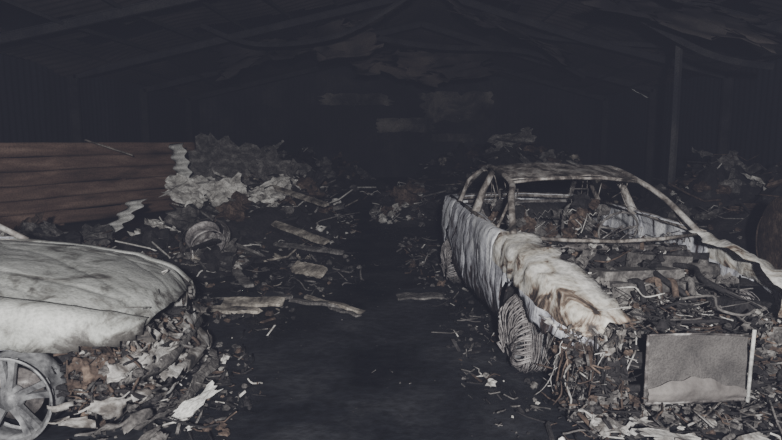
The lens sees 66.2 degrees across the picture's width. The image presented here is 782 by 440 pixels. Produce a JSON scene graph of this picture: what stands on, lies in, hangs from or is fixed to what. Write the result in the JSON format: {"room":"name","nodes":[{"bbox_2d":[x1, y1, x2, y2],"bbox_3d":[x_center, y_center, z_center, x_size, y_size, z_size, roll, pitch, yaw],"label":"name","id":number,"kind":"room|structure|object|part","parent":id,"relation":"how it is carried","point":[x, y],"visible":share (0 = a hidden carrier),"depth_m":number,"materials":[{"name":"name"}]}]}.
{"room":"fire-damaged room","nodes":[
{"label":"fire-damaged room","id":0,"kind":"room"},
{"bbox_2d":[0,54,199,200],"bbox_3d":[-8.499,-1.605,11.388,0.120,3.530,31.000,0,8,0],"label":"wall","id":1,"kind":"structure","parent":0,"point":[34,99],"depth_m":16.55,"materials":[{"name":"metal"}]},
{"bbox_2d":[0,0,781,99],"bbox_3d":[0.250,-4.324,11.025,17.500,2.527,31.000,0,8,0],"label":"ceiling","id":2,"kind":"structure","parent":0,"point":[573,15],"depth_m":15.88,"materials":[{"name":"black metal"}]},
{"bbox_2d":[200,0,406,46],"bbox_3d":[-2.047,-4.540,13.775,5.361,1.039,0.072,2,8,16],"label":"beam","id":3,"kind":"structure","parent":2,"relation":"attached to","point":[397,3],"depth_m":13.78,"materials":[{"name":"metal"}]},
{"bbox_2d":[627,14,773,69],"bbox_3d":[4.891,-3.820,11.260,4.035,2.200,0.401,6,9,36],"label":"roof beam","id":4,"kind":"structure","parent":2,"relation":"attached to","point":[647,22],"depth_m":10.71,"materials":[{"name":"metal"}]},
{"bbox_2d":[3,177,781,439],"bbox_3d":[0.250,0.127,11.619,17.500,0.038,31.000,0,8,0],"label":"floor","id":5,"kind":"structure","parent":0,"point":[331,375],"depth_m":4.45,"materials":[{"name":"concrete"}]},
{"bbox_2d":[0,211,119,248],"bbox_3d":[-4.981,0.262,8.367,2.890,0.714,1.966,0,8,0],"label":"rubble pile","id":6,"kind":"object","parent":5,"relation":"on","point":[98,235],"visible":0.21,"depth_m":8.29,"materials":[{"name":"grey wood"}]},
{"bbox_2d":[0,142,195,229],"bbox_3d":[-6.329,-0.708,11.712,0.196,1.605,6.601,4,9,28],"label":"wall","id":7,"kind":"structure","parent":5,"relation":"on","point":[92,162],"depth_m":11.93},
{"bbox_2d":[85,139,132,155],"bbox_3d":[-5.603,-1.437,11.913,0.870,0.341,0.061,-2,8,-17],"label":"batten","id":8,"kind":"object","parent":7,"relation":"attached to","point":[85,139],"visible":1,"depth_m":11.89,"materials":[{"name":"brown wood"}]},
{"bbox_2d":[0,224,222,439],"bbox_3d":[-3.719,0.452,3.862,5.011,1.383,1.935,-1,8,-4],"label":"car","id":9,"kind":"object","parent":5,"relation":"on","point":[74,317],"visible":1,"depth_m":3.45,"materials":[{"name":"metal"}]},
{"bbox_3d":[-3.741,0.713,3.252,4.598,0.882,0.456,-1,8,-4],"label":"panel","id":10,"kind":"part","parent":9,"relation":"part of","materials":[{"name":"white metal"}]},
{"bbox_2d":[0,240,186,325],"bbox_3d":[-2.163,0.389,4.020,1.395,0.425,1.474,-1,8,-4],"label":"hood","id":11,"kind":"object","parent":9,"relation":"attached to","point":[104,286],"depth_m":3.79,"materials":[{"name":"grey metal"}]},
{"bbox_3d":[-3.837,0.531,4.617,4.599,0.882,0.458,-1,8,-4],"label":"panel","id":12,"kind":"part","parent":9,"relation":"part of","materials":[{"name":"grey metal"}]},
{"bbox_2d":[109,199,146,237],"bbox_3d":[-4.420,0.013,9.785,0.882,0.706,0.189,-2,8,-17],"label":"cladding","id":13,"kind":"object","parent":5,"relation":"on","point":[124,216],"visible":0.7,"depth_m":9.79,"materials":[{"name":"grey metal"}]},
{"bbox_2d":[139,425,168,439],"bbox_3d":[-1.314,1.205,3.137,0.116,0.107,0.339,5,9,31],"label":"shard","id":14,"kind":"object","parent":5,"relation":"on","point":[153,434],"visible":1,"depth_m":3.22,"materials":[{"name":"grey wood"}]},
{"bbox_2d":[168,143,191,205],"bbox_3d":[-3.853,-0.638,11.262,0.575,1.605,0.207,0,8,0],"label":"cladding","id":15,"kind":"object","parent":5,"relation":"on","point":[181,166],"visible":0.34,"depth_m":11.21,"materials":[{"name":"grey metal"}]},
{"bbox_2d":[115,218,257,283],"bbox_3d":[-2.708,0.348,7.955,1.926,0.812,2.341,1,8,6],"label":"rubble pile","id":16,"kind":"object","parent":5,"relation":"on","point":[157,240],"visible":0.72,"depth_m":7.34,"materials":[{"name":"grey wood"}]},
{"bbox_2d":[179,218,229,259],"bbox_3d":[-2.305,0.250,7.438,0.634,0.565,0.392,-7,10,-42],"label":"wheel","id":17,"kind":"object","parent":16,"relation":"on","point":[200,232],"visible":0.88,"depth_m":7.37,"materials":[{"name":"metal"}]},
{"bbox_2d":[170,380,221,419],"bbox_3d":[-1.176,1.099,3.627,0.112,0.152,0.351,6,9,36],"label":"shard","id":18,"kind":"object","parent":5,"relation":"on","point":[186,409],"visible":0.96,"depth_m":3.60},
{"bbox_2d":[206,305,261,313],"bbox_3d":[-1.520,0.857,5.712,0.584,0.055,0.112,1,8,7],"label":"wooden plank","id":19,"kind":"object","parent":5,"relation":"on","point":[223,309],"visible":0.92,"depth_m":5.68,"materials":[{"name":"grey wood"}]},
{"bbox_2d":[232,269,253,287],"bbox_3d":[-1.700,0.662,6.850,0.114,0.122,0.518,-5,9,-32],"label":"wooden plank","id":20,"kind":"object","parent":5,"relation":"on","point":[243,280],"visible":1,"depth_m":6.82,"materials":[{"name":"grey wood"}]},
{"bbox_2d":[221,296,285,306],"bbox_3d":[-1.355,0.806,5.907,0.628,0.080,0.155,-1,8,-7],"label":"wooden plank","id":21,"kind":"object","parent":5,"relation":"on","point":[277,301],"visible":0.96,"depth_m":5.88,"materials":[{"name":"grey wood"}]},
{"bbox_2d":[159,157,362,265],"bbox_3d":[-2.404,-0.454,11.030,3.732,1.357,6.527,0,8,-2],"label":"rubble pile","id":22,"kind":"object","parent":5,"relation":"on","point":[249,206],"visible":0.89,"depth_m":9.36,"materials":[{"name":"grey wood"}]},
{"bbox_2d":[188,132,314,180],"bbox_3d":[-2.936,-1.085,12.684,2.751,1.552,0.838,-2,8,-15],"label":"sheet","id":23,"kind":"object","parent":22,"relation":"on","point":[224,156],"visible":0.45,"depth_m":12.61,"materials":[{"name":"grey wood"}]},
{"bbox_2d":[271,221,329,244],"bbox_3d":[-1.504,0.123,8.797,1.617,0.298,0.147,7,10,41],"label":"wooden plank","id":24,"kind":"object","parent":22,"relation":"on","point":[299,232],"visible":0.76,"depth_m":8.59,"materials":[{"name":"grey wood"}]},
{"bbox_2d":[265,294,292,299],"bbox_3d":[-1.201,0.799,6.110,0.437,0.050,0.082,-4,9,-28],"label":"wooden plank","id":25,"kind":"object","parent":5,"relation":"on","point":[288,296],"visible":0.3,"depth_m":6.16,"materials":[{"name":"grey wood"}]},
{"bbox_2d":[291,261,327,277],"bbox_3d":[-0.997,0.597,7.237,0.440,0.149,0.214,3,8,24],"label":"wooden plank","id":26,"kind":"object","parent":5,"relation":"on","point":[308,269],"visible":1,"depth_m":7.21,"materials":[{"name":"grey wood"}]},
{"bbox_2d":[288,298,341,308],"bbox_3d":[-0.751,0.826,5.962,0.624,0.046,0.065,3,8,24],"label":"wooden plank","id":27,"kind":"object","parent":5,"relation":"on","point":[295,300],"visible":0.95,"depth_m":5.95,"materials":[{"name":"grey wood"}]},
{"bbox_2d":[260,140,390,208],"bbox_3d":[-2.978,-1.586,18.504,6.044,1.761,8.103,0,8,0],"label":"rubble pile","id":28,"kind":"object","parent":5,"relation":"on","point":[363,186],"visible":0.42,"depth_m":16.61,"materials":[{"name":"grey wood"}]},
{"bbox_2d":[304,295,365,313],"bbox_3d":[-0.576,0.829,5.910,0.780,0.072,0.066,5,9,35],"label":"wooden plank","id":29,"kind":"object","parent":5,"relation":"on","point":[308,297],"visible":0.87,"depth_m":5.83,"materials":[{"name":"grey wood"}]},
{"bbox_2d":[327,306,361,316],"bbox_3d":[-0.452,0.868,5.717,0.045,0.038,0.485,-7,11,-44],"label":"wooden plank","id":30,"kind":"object","parent":5,"relation":"on","point":[339,310],"visible":1,"depth_m":5.68,"materials":[{"name":"grey wood"}]},
{"bbox_2d":[0,0,781,195],"bbox_3d":[0.250,-2.682,11.648,17.335,5.535,29.805,0,8,0],"label":"roof truss","id":31,"kind":"object","parent":5,"relation":"on","point":[137,9],"visible":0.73,"depth_m":15.60,"materials":[{"name":"metal"}]},
{"bbox_2d":[376,36,585,77],"bbox_3d":[2.060,-4.964,17.538,8.096,1.439,1.001,-1,8,-7],"label":"roof beam","id":32,"kind":"structure","parent":31,"relation":"attached to","point":[379,38],"depth_m":17.12,"materials":[{"name":"metal"}]},
{"bbox_2d":[207,0,780,87],"bbox_3d":[0.791,-4.383,14.133,9.101,2.209,12.945,-3,8,-21],"label":"sheet","id":33,"kind":"object","parent":31,"relation":"attached to","point":[431,67],"visible":0.9,"depth_m":16.19,"materials":[{"name":"grey metal"}]},
{"bbox_2d":[468,0,675,48],"bbox_3d":[4.632,-5.013,15.651,5.134,1.405,1.426,2,8,11],"label":"roof beam","id":34,"kind":"structure","parent":31,"relation":"attached to","point":[618,43],"depth_m":15.38,"materials":[{"name":"metal"}]},
{"bbox_2d":[369,182,445,226],"bbox_3d":[0.363,-0.435,13.102,1.771,0.904,3.288,0,8,0],"label":"rubble pile","id":35,"kind":"object","parent":5,"relation":"on","point":[408,205],"visible":1,"depth_m":12.06,"materials":[{"name":"grey wood"}]},
{"bbox_2d":[396,292,444,299],"bbox_3d":[0.309,0.797,6.262,0.501,0.039,0.217,-1,8,-6],"label":"wooden plank","id":36,"kind":"object","parent":5,"relation":"on","point":[406,295],"visible":1,"depth_m":6.22,"materials":[{"name":"grey wood"}]},
{"bbox_2d":[68,224,781,439],"bbox_3d":[-0.224,0.771,6.281,5.132,0.276,9.858,-3,8,-21],"label":"debris","id":37,"kind":"object","parent":5,"relation":"on","point":[221,425],"visible":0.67,"depth_m":4.25,"materials":[{"name":"grey wood"}]},
{"bbox_2d":[273,242,344,254],"bbox_3d":[-1.156,0.391,8.327,1.105,0.102,0.101,3,8,23],"label":"wooden plank","id":38,"kind":"object","parent":37,"relation":"on","point":[278,244],"visible":1,"depth_m":8.30,"materials":[{"name":"grey wood"}]},
{"bbox_2d":[402,141,495,193],"bbox_3d":[3.820,-1.950,21.280,6.883,1.718,6.560,0,8,0],"label":"rubble pile","id":39,"kind":"object","parent":5,"relation":"on","point":[442,173],"visible":0.46,"depth_m":20.70,"materials":[{"name":"grey wood"}]},
{"bbox_2d":[439,127,624,205],"bbox_3d":[3.196,-1.012,13.425,4.393,2.110,5.536,0,8,3],"label":"rubble pile","id":40,"kind":"object","parent":5,"relation":"on","point":[510,148],"visible":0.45,"depth_m":12.92,"materials":[{"name":"grey wood"}]},
{"bbox_2d":[578,408,642,436],"bbox_3d":[1.242,1.156,3.379,0.309,0.157,0.246,-3,8,-24],"label":"panel","id":41,"kind":"object","parent":5,"relation":"on","point":[597,424],"visible":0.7,"depth_m":3.32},
{"bbox_2d":[440,162,781,439],"bbox_3d":[1.667,0.203,5.696,1.916,1.463,5.061,-1,8,-4],"label":"car","id":42,"kind":"object","parent":5,"relation":"on","point":[546,271],"visible":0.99,"depth_m":4.03,"materials":[{"name":"metal"}]},
{"bbox_3d":[0.994,0.402,5.759,0.560,0.989,4.599,-1,8,-4],"label":"panel","id":43,"kind":"part","parent":42,"relation":"part of","materials":[{"name":"grey metal"}]},
{"bbox_3d":[1.697,0.282,5.844,1.739,1.098,2.361,-1,8,-4],"label":"seat frame","id":44,"kind":"part","parent":42,"relation":"part of","materials":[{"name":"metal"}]},
{"bbox_3d":[2.364,0.388,5.866,0.490,0.989,4.599,-1,8,-4],"label":"panel","id":45,"kind":"part","parent":42,"relation":"part of","materials":[{"name":"grey metal"}]},
{"bbox_2d":[667,30,683,185],"bbox_3d":[5.610,-1.874,11.856,0.143,3.922,0.080,-4,9,-29],"label":"steel post","id":46,"kind":"object","parent":5,"relation":"on","point":[679,48],"visible":0.61,"depth_m":11.80,"materials":[{"name":"grey metal"}]},
{"bbox_2d":[619,147,781,255],"bbox_3d":[6.261,-0.469,10.603,4.140,1.636,6.722,0,8,0],"label":"rubble pile","id":47,"kind":"object","parent":5,"relation":"on","point":[724,197],"visible":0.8,"depth_m":10.09,"materials":[{"name":"grey wood"}]},
{"bbox_2d":[639,428,771,439],"bbox_3d":[1.775,1.183,3.147,0.954,0.190,0.269,-1,8,-7],"label":"panel","id":48,"kind":"object","parent":5,"relation":"on","point":[660,434],"visible":1,"depth_m":3.17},
{"bbox_2d":[756,196,781,268],"bbox_3d":[5.300,0.296,6.702,1.840,1.120,1.128,1,8,6],"label":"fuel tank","id":49,"kind":"object","parent":5,"relation":"on","point":[769,228],"visible":0.78,"depth_m":6.95,"materials":[{"name":"metal"}]},
{"bbox_2d":[199,64,593,177],"bbox_3d":[0.250,-4.744,26.605,17.500,5.728,0.117,0,8,0],"label":"wall","id":50,"kind":"structure","parent":0,"point":[286,109],"depth_m":26.63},
{"bbox_2d":[315,91,493,141],"bbox_3d":[0.593,-4.551,26.387,7.850,2.251,0.117,0,8,0],"label":"wall panel","id":51,"kind":"object","parent":50,"relation":"attached to","point":[438,106],"visible":1,"depth_m":26.34,"materials":[{"name":"grey metal"}]},
{"bbox_2d":[590,59,781,186],"bbox_3d":[9.002,-1.605,11.388,0.126,3.530,31.000,0,8,0],"label":"wall","id":52,"kind":"structure","parent":0,"point":[756,110],"depth_m":17.69,"materials":[{"name":"metal"}]}
]}

